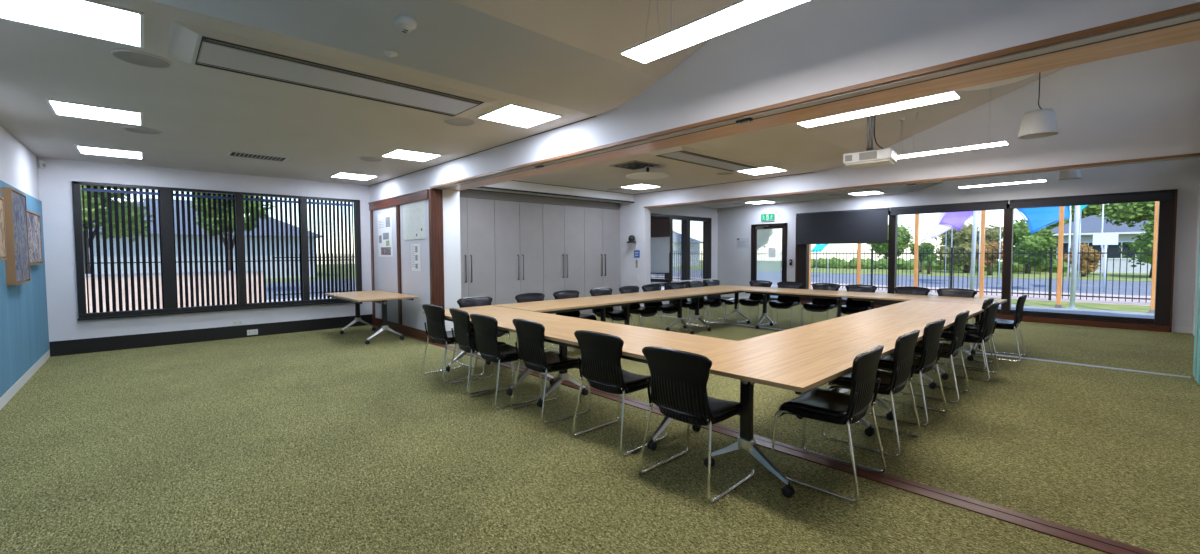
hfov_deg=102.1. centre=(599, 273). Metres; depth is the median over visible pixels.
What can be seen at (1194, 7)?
trim
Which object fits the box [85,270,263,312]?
fence
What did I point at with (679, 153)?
air conditioner
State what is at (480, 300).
backrest
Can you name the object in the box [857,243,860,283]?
post
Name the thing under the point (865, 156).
vent grille
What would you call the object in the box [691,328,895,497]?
table
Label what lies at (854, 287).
cushion
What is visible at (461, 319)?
chair
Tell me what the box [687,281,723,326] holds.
chair
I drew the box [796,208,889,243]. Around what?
roller blind
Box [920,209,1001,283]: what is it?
shade sail
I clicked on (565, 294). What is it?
backrest
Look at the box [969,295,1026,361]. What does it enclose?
chair
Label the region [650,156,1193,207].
trim
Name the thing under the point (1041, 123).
pendant lamp
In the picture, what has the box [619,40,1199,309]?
wall
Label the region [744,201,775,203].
recessed light
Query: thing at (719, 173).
grille
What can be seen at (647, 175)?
disc
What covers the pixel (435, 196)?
trim
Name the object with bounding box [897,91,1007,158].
linear pendant light
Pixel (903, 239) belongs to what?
tree
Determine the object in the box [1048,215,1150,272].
house
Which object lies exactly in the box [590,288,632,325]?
chair
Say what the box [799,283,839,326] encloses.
chair
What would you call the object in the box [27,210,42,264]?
picture
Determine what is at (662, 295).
table
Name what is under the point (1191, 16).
trim
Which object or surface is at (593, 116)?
trim
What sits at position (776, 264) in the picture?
verge
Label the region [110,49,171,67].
ceiling speaker
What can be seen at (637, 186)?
recessed light
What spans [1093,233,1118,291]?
street sign
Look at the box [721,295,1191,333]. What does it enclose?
baseboard
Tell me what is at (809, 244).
post
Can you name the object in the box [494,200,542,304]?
tall cabinet
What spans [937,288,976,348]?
chair
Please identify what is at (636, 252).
wall sign
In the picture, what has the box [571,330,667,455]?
chair
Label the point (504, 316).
table
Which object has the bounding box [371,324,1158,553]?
floor track
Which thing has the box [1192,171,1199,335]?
wall
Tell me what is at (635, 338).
table
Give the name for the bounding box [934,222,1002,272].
tree
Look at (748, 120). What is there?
trolley
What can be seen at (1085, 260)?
tree
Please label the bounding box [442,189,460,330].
wall
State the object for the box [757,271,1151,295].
road
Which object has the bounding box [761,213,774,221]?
exit sign
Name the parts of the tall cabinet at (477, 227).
door, handle, handle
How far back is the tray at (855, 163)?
5.31 m
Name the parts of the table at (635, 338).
leg, rail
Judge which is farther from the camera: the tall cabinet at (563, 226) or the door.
the door
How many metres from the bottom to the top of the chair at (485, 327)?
0.822 m
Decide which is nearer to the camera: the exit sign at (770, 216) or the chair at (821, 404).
the chair at (821, 404)
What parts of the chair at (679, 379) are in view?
sled leg, backrest, seat, sled leg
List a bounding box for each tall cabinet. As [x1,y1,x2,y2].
[460,197,495,305]
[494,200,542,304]
[543,204,584,314]
[584,207,619,314]
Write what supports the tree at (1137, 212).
on the verge at (776, 264)
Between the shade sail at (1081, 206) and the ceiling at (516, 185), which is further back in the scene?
the shade sail at (1081, 206)
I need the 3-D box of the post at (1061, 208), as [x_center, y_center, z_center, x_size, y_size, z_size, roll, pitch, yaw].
[11.293,-0.841,11.892,0.120,3.400,0.120,-2,3,-43]
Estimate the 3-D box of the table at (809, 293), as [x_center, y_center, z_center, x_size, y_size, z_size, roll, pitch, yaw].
[3.467,0.660,8.419,0.900,0.705,1.807,-2,3,-43]
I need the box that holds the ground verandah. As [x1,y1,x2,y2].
[769,295,1153,317]
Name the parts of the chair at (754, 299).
sled leg, seat, backrest, sled leg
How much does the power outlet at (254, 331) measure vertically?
0.090 m
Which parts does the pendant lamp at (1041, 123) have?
lamp shade, cord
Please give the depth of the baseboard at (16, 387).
5.13 m
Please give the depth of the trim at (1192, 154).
6.52 m
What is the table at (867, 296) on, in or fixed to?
on the floor
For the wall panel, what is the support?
attached to the wall at (18, 164)
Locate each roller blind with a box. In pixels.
[651,216,669,236]
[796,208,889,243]
[890,201,1007,214]
[1009,190,1172,208]
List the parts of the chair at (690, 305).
sled leg, backrest, seat, sled leg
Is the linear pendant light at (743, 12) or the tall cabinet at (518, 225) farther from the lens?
the tall cabinet at (518, 225)
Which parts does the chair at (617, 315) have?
backrest, seat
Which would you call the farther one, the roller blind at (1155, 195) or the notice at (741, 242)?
the notice at (741, 242)
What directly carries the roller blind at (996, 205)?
attached to the window at (1162, 320)
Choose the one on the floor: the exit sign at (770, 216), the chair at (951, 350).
the chair at (951, 350)
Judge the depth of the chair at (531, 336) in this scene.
4.06 m
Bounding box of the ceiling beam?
[370,0,1199,342]
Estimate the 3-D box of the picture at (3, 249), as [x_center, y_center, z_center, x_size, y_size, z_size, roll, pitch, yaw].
[-5.341,-0.405,4.272,0.045,0.580,0.700,-2,3,-43]
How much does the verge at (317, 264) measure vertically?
0.300 m
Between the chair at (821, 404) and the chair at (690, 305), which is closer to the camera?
the chair at (821, 404)
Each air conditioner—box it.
[167,20,501,116]
[647,146,763,171]
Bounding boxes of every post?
[809,244,810,288]
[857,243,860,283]
[913,214,918,286]
[979,210,985,297]
[1055,206,1064,307]
[1149,201,1158,313]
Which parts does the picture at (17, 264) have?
picture panel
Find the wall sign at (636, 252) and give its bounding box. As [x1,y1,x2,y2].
[634,250,639,257]
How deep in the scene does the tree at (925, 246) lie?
31.45 m
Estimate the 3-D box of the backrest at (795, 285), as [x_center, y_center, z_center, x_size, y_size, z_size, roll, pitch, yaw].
[3.567,0.312,9.132,0.477,0.305,0.087,2,3,44]
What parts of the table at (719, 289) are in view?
leg, rail, leg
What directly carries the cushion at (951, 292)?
on the chair at (951, 292)
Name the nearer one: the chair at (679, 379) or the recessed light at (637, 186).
the chair at (679, 379)
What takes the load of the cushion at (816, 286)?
on the chair at (818, 304)
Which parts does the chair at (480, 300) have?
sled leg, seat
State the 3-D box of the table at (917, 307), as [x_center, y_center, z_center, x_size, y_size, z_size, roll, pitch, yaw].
[3.999,0.764,5.835,1.807,0.705,0.900,-2,3,-43]
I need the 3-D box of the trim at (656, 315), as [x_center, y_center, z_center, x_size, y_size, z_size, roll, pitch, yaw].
[3.715,1.022,8.075,0.090,0.006,7.780,-2,3,-43]
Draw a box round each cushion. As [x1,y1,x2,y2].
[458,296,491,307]
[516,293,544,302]
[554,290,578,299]
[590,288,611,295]
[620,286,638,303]
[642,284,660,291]
[670,282,686,288]
[689,281,702,287]
[706,280,719,285]
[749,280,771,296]
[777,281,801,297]
[812,283,839,300]
[846,284,875,302]
[937,288,975,297]
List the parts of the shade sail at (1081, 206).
post, post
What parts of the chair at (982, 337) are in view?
sled leg, seat, sled leg, backrest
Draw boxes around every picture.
[0,196,6,259]
[1,187,30,284]
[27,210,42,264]
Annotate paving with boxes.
[267,296,330,301]
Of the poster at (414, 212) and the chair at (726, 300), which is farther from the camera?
the chair at (726, 300)
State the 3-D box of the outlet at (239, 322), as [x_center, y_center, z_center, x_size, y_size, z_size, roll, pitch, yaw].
[-5.986,0.819,8.025,0.130,0.070,0.010,-2,3,-43]
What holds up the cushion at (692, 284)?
on the chair at (709, 302)
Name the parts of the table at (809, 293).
leg, rail, leg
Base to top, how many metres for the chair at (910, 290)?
0.822 m
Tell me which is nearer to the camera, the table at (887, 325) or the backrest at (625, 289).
the table at (887, 325)
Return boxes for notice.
[737,238,748,247]
[768,248,774,256]
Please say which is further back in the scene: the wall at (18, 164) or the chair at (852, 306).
the chair at (852, 306)
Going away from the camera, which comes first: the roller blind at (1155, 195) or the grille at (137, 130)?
the grille at (137, 130)
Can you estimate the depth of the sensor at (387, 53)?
3.20 m
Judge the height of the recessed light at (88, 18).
0.008 m
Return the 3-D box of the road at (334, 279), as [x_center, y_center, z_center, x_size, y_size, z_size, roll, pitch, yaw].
[-16.443,0.910,19.487,44.600,0.280,13.000,-2,3,-43]
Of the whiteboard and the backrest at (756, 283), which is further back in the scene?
the whiteboard
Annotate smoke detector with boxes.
[394,15,416,32]
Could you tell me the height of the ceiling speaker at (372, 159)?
0.013 m
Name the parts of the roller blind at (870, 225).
rail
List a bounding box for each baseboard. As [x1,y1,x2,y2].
[0,349,49,409]
[49,314,371,356]
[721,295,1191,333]
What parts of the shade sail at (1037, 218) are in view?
post, post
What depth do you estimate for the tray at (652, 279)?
12.13 m
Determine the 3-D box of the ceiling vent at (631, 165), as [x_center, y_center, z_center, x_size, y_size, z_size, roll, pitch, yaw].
[0.516,-1.622,7.321,0.540,0.017,0.540,-2,3,-43]
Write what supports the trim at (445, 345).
in the floor
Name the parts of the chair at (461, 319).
backrest, sled leg, seat, sled leg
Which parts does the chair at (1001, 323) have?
sled leg, seat, sled leg, backrest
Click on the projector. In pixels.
(871, 157)
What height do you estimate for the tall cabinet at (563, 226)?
2.380 m
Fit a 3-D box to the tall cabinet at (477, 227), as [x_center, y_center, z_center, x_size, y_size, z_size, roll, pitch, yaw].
[-2.558,-0.170,8.916,1.109,2.380,0.644,-2,3,-43]
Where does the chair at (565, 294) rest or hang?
on the floor
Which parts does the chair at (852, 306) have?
seat, backrest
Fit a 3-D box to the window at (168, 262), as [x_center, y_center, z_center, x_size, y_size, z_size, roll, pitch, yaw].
[-5.962,-0.366,8.046,3.740,1.935,0.200,-2,3,-43]
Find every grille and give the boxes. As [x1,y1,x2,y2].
[125,128,160,133]
[718,172,733,174]
[845,151,876,161]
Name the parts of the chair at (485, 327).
backrest, sled leg, seat, sled leg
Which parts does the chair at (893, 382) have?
sled leg, seat, sled leg, backrest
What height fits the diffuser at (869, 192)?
0.004 m
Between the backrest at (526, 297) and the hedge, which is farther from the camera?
the hedge
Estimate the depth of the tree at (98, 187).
17.72 m
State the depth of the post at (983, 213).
12.98 m
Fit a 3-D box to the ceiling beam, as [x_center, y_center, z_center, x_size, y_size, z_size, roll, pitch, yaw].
[-0.666,-1.081,5.684,0.484,4.450,11.000,-2,3,-43]
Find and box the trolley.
[736,118,752,124]
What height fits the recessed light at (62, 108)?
0.008 m
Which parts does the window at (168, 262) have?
head rail, head rail, sill, head rail, head rail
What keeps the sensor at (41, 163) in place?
attached to the wall at (18, 164)
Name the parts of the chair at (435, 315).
backrest, sled leg, seat, sled leg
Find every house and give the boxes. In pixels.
[88,198,321,278]
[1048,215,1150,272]
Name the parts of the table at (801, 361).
leg, leg, rail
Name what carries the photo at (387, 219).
attached to the poster at (385, 247)
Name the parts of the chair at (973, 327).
sled leg, seat, sled leg, backrest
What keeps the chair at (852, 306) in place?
on the floor
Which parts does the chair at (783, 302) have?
sled leg, seat, backrest, sled leg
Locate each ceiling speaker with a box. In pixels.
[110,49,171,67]
[123,126,162,134]
[359,157,382,161]
[443,117,474,125]
[716,171,734,174]
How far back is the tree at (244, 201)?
18.20 m
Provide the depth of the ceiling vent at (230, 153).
6.51 m
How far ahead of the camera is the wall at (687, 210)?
14.17 m
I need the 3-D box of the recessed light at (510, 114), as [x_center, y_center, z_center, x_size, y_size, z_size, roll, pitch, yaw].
[-0.778,-1.511,4.698,0.600,0.008,0.600,-2,3,-43]
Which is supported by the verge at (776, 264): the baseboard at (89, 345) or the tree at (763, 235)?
the tree at (763, 235)
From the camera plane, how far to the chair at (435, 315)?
5.30 m
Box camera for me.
[627,235,636,247]
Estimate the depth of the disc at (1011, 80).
4.46 m
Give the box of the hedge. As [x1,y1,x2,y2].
[811,257,1067,272]
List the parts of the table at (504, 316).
rail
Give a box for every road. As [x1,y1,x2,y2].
[266,279,355,299]
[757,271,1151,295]
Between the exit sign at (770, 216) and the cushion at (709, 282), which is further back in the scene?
the exit sign at (770, 216)
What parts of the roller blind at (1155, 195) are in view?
rail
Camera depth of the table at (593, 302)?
6.47 m
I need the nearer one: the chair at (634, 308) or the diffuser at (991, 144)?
the diffuser at (991, 144)
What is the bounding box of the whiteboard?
[651,237,672,304]
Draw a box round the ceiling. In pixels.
[0,0,1064,207]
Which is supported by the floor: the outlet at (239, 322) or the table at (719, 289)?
the table at (719, 289)
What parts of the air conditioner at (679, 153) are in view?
intake panel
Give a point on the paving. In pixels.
(326, 296)
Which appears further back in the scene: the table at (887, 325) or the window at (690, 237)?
the window at (690, 237)
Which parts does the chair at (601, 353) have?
sled leg, backrest, seat, sled leg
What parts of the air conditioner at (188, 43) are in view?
intake panel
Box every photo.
[381,247,390,254]
[383,233,388,239]
[385,217,389,226]
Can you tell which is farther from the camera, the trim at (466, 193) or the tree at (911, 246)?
the tree at (911, 246)
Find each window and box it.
[72,181,361,320]
[651,213,711,295]
[795,189,1177,332]
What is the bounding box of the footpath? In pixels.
[348,265,1150,305]
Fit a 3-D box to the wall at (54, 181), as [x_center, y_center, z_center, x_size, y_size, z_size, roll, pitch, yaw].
[-6.112,-1.150,7.980,4.380,4.450,0.200,-2,3,-43]
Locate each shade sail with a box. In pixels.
[811,244,828,275]
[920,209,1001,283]
[939,211,980,285]
[1017,206,1070,292]
[1077,204,1103,289]
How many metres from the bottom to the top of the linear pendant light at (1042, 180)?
0.794 m
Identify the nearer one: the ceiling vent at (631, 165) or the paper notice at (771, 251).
the ceiling vent at (631, 165)
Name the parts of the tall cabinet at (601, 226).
door, door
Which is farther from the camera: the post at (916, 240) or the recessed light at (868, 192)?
the post at (916, 240)
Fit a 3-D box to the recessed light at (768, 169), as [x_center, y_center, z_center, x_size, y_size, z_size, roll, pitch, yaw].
[2.628,-1.659,7.875,0.600,0.008,0.600,-2,3,-43]
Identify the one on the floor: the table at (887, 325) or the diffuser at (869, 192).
the table at (887, 325)
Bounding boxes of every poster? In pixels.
[377,212,392,256]
[403,200,425,240]
[411,244,420,270]
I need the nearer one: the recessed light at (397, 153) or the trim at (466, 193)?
the recessed light at (397, 153)
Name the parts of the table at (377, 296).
rail, leg, leg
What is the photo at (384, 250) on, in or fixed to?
attached to the poster at (385, 247)
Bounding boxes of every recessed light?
[0,0,143,47]
[45,99,142,125]
[75,145,142,158]
[330,172,377,180]
[381,149,442,161]
[476,103,562,128]
[621,184,661,189]
[736,166,787,174]
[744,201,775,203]
[847,191,883,195]
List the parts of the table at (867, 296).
rail, leg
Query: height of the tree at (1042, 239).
3.585 m
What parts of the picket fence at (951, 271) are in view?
post, post, rail, rail, post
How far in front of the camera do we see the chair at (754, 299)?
9.44 m
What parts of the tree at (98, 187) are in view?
crown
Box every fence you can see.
[275,254,355,296]
[757,247,1152,302]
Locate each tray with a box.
[651,273,668,282]
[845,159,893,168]
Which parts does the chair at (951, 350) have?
sled leg, seat, sled leg, backrest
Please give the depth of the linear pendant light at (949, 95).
4.16 m
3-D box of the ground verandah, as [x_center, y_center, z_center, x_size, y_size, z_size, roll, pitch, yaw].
[8.855,0.933,12.016,3.700,0.130,12.500,-2,3,-43]
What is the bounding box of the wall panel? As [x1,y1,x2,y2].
[0,180,48,397]
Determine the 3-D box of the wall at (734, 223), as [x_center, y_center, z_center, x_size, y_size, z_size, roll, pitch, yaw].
[6.729,-1.351,11.326,0.200,4.450,9.526,-2,3,-43]
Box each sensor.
[38,160,45,168]
[383,51,397,56]
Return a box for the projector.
[843,107,896,168]
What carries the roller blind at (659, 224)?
attached to the window at (690, 237)
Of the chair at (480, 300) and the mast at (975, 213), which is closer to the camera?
the chair at (480, 300)
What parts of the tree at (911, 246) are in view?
crown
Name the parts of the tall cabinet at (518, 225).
door, handle, door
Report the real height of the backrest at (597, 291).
0.305 m
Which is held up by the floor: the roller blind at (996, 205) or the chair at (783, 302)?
the chair at (783, 302)
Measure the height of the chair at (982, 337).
0.822 m
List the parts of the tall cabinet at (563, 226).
door, door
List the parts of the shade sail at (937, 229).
post, post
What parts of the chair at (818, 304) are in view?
sled leg, seat, backrest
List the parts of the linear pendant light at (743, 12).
power cord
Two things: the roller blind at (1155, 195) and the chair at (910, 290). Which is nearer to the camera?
the chair at (910, 290)
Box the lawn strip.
[812,289,1149,312]
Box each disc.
[626,166,669,179]
[954,73,1035,90]
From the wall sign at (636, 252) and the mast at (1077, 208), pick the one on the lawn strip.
the mast at (1077, 208)
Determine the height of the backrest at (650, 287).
0.305 m
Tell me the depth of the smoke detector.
2.87 m
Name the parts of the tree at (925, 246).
crown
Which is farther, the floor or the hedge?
the hedge
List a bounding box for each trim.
[370,116,812,194]
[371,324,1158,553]
[428,189,444,342]
[430,2,1199,188]
[433,11,1199,188]
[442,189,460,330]
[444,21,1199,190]
[445,345,1138,553]
[459,189,619,209]
[467,186,633,203]
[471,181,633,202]
[644,153,1199,207]
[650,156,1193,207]
[656,315,1190,377]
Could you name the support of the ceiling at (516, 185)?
attached to the wall
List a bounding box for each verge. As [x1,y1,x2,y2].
[266,264,354,281]
[757,261,1151,281]
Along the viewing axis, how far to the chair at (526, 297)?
6.77 m
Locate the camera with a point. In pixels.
(631, 238)
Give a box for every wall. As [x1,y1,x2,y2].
[0,123,38,199]
[37,157,371,348]
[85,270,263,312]
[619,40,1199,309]
[651,205,717,303]
[717,158,1199,326]
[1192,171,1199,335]
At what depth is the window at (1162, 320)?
8.94 m
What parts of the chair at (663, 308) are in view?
sled leg, backrest, seat, sled leg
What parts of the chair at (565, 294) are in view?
backrest, seat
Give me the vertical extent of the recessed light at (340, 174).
0.008 m
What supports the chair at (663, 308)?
on the floor
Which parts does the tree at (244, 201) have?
crown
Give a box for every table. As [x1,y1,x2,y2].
[325,290,418,343]
[423,305,581,395]
[493,296,636,321]
[507,319,736,450]
[598,290,709,334]
[671,285,759,330]
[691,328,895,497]
[740,287,864,328]
[796,311,954,419]
[845,292,1006,354]
[867,300,983,379]
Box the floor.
[0,301,1199,553]
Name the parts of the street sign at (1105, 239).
sign plate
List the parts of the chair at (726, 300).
backrest, sled leg, seat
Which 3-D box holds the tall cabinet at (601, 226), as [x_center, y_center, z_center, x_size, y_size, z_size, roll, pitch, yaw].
[-0.121,-0.277,11.199,1.109,2.380,0.644,-2,3,-43]
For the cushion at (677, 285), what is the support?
on the chair at (690, 305)
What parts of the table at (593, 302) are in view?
rail, leg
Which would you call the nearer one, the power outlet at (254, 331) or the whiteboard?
the power outlet at (254, 331)
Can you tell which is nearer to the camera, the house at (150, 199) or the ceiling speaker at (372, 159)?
the ceiling speaker at (372, 159)
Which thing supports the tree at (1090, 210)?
on the verge at (776, 264)
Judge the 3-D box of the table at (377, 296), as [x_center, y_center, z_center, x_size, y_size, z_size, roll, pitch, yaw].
[-3.811,0.710,8.053,0.900,0.705,1.807,-2,3,-43]
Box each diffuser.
[850,191,880,194]
[897,142,1007,158]
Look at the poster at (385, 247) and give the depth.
8.81 m
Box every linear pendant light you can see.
[621,0,807,62]
[797,90,959,127]
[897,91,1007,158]
[959,179,1045,187]
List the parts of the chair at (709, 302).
sled leg, seat, sled leg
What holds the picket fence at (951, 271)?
on the footpath
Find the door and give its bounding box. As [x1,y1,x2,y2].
[751,223,786,300]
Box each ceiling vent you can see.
[226,151,289,161]
[609,160,659,169]
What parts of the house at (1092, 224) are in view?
pane, pane, pane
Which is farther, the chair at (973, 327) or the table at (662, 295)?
the table at (662, 295)
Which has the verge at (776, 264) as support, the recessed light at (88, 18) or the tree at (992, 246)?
the tree at (992, 246)
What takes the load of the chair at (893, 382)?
on the floor
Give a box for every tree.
[81,185,152,273]
[190,192,274,270]
[757,229,774,254]
[861,223,914,258]
[909,243,925,272]
[920,242,937,273]
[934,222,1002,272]
[976,240,1002,274]
[1012,218,1057,273]
[1047,204,1104,228]
[1064,243,1103,276]
[1096,201,1154,276]
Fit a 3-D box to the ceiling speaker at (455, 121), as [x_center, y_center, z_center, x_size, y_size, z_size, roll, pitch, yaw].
[-1.413,-1.513,4.864,0.306,0.013,0.306,-2,3,-43]
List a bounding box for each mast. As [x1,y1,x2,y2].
[970,211,977,289]
[1069,205,1079,308]
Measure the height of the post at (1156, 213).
3.400 m
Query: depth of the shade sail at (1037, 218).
17.38 m
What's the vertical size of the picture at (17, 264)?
0.950 m
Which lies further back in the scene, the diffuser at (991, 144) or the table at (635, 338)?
the diffuser at (991, 144)
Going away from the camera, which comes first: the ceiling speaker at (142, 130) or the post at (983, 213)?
the ceiling speaker at (142, 130)
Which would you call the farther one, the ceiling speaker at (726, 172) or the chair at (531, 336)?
the ceiling speaker at (726, 172)
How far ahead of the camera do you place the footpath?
15.49 m
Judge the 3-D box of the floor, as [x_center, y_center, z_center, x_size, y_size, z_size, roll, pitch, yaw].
[1.152,1.129,7.334,13.950,0.120,11.200,-2,3,-43]
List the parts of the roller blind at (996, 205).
rail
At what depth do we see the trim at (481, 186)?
9.48 m
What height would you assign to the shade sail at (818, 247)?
2.050 m
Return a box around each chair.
[421,304,483,382]
[448,308,512,394]
[456,296,510,368]
[468,314,542,409]
[510,319,590,423]
[515,293,558,351]
[552,290,597,351]
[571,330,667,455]
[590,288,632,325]
[619,286,660,329]
[638,346,754,503]
[641,284,681,331]
[667,282,706,329]
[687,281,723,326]
[703,280,739,322]
[736,280,772,324]
[765,281,803,327]
[770,345,885,502]
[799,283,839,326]
[822,330,921,456]
[836,284,876,317]
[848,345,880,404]
[866,319,946,426]
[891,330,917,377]
[894,286,929,294]
[898,310,969,402]
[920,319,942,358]
[932,302,999,381]
[935,298,993,369]
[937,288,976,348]
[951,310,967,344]
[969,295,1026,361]
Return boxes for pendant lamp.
[1018,72,1058,138]
[1058,169,1081,179]
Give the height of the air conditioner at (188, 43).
0.036 m
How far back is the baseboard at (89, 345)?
7.62 m
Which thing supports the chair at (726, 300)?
on the floor
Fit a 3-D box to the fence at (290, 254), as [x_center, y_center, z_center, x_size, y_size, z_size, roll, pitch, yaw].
[-4.510,-0.169,21.178,16.409,1.420,0.036,-2,3,-43]
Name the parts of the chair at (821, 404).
sled leg, seat, sled leg, backrest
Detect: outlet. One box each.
[233,320,242,324]
[247,329,257,334]
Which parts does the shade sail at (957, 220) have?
post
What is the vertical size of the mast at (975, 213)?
4.251 m
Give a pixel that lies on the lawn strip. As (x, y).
(1094, 306)
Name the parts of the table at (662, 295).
leg, rail, leg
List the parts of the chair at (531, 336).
backrest, sled leg, seat, sled leg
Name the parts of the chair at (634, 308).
backrest, seat, sled leg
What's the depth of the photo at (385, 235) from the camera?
8.78 m
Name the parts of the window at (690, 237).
sill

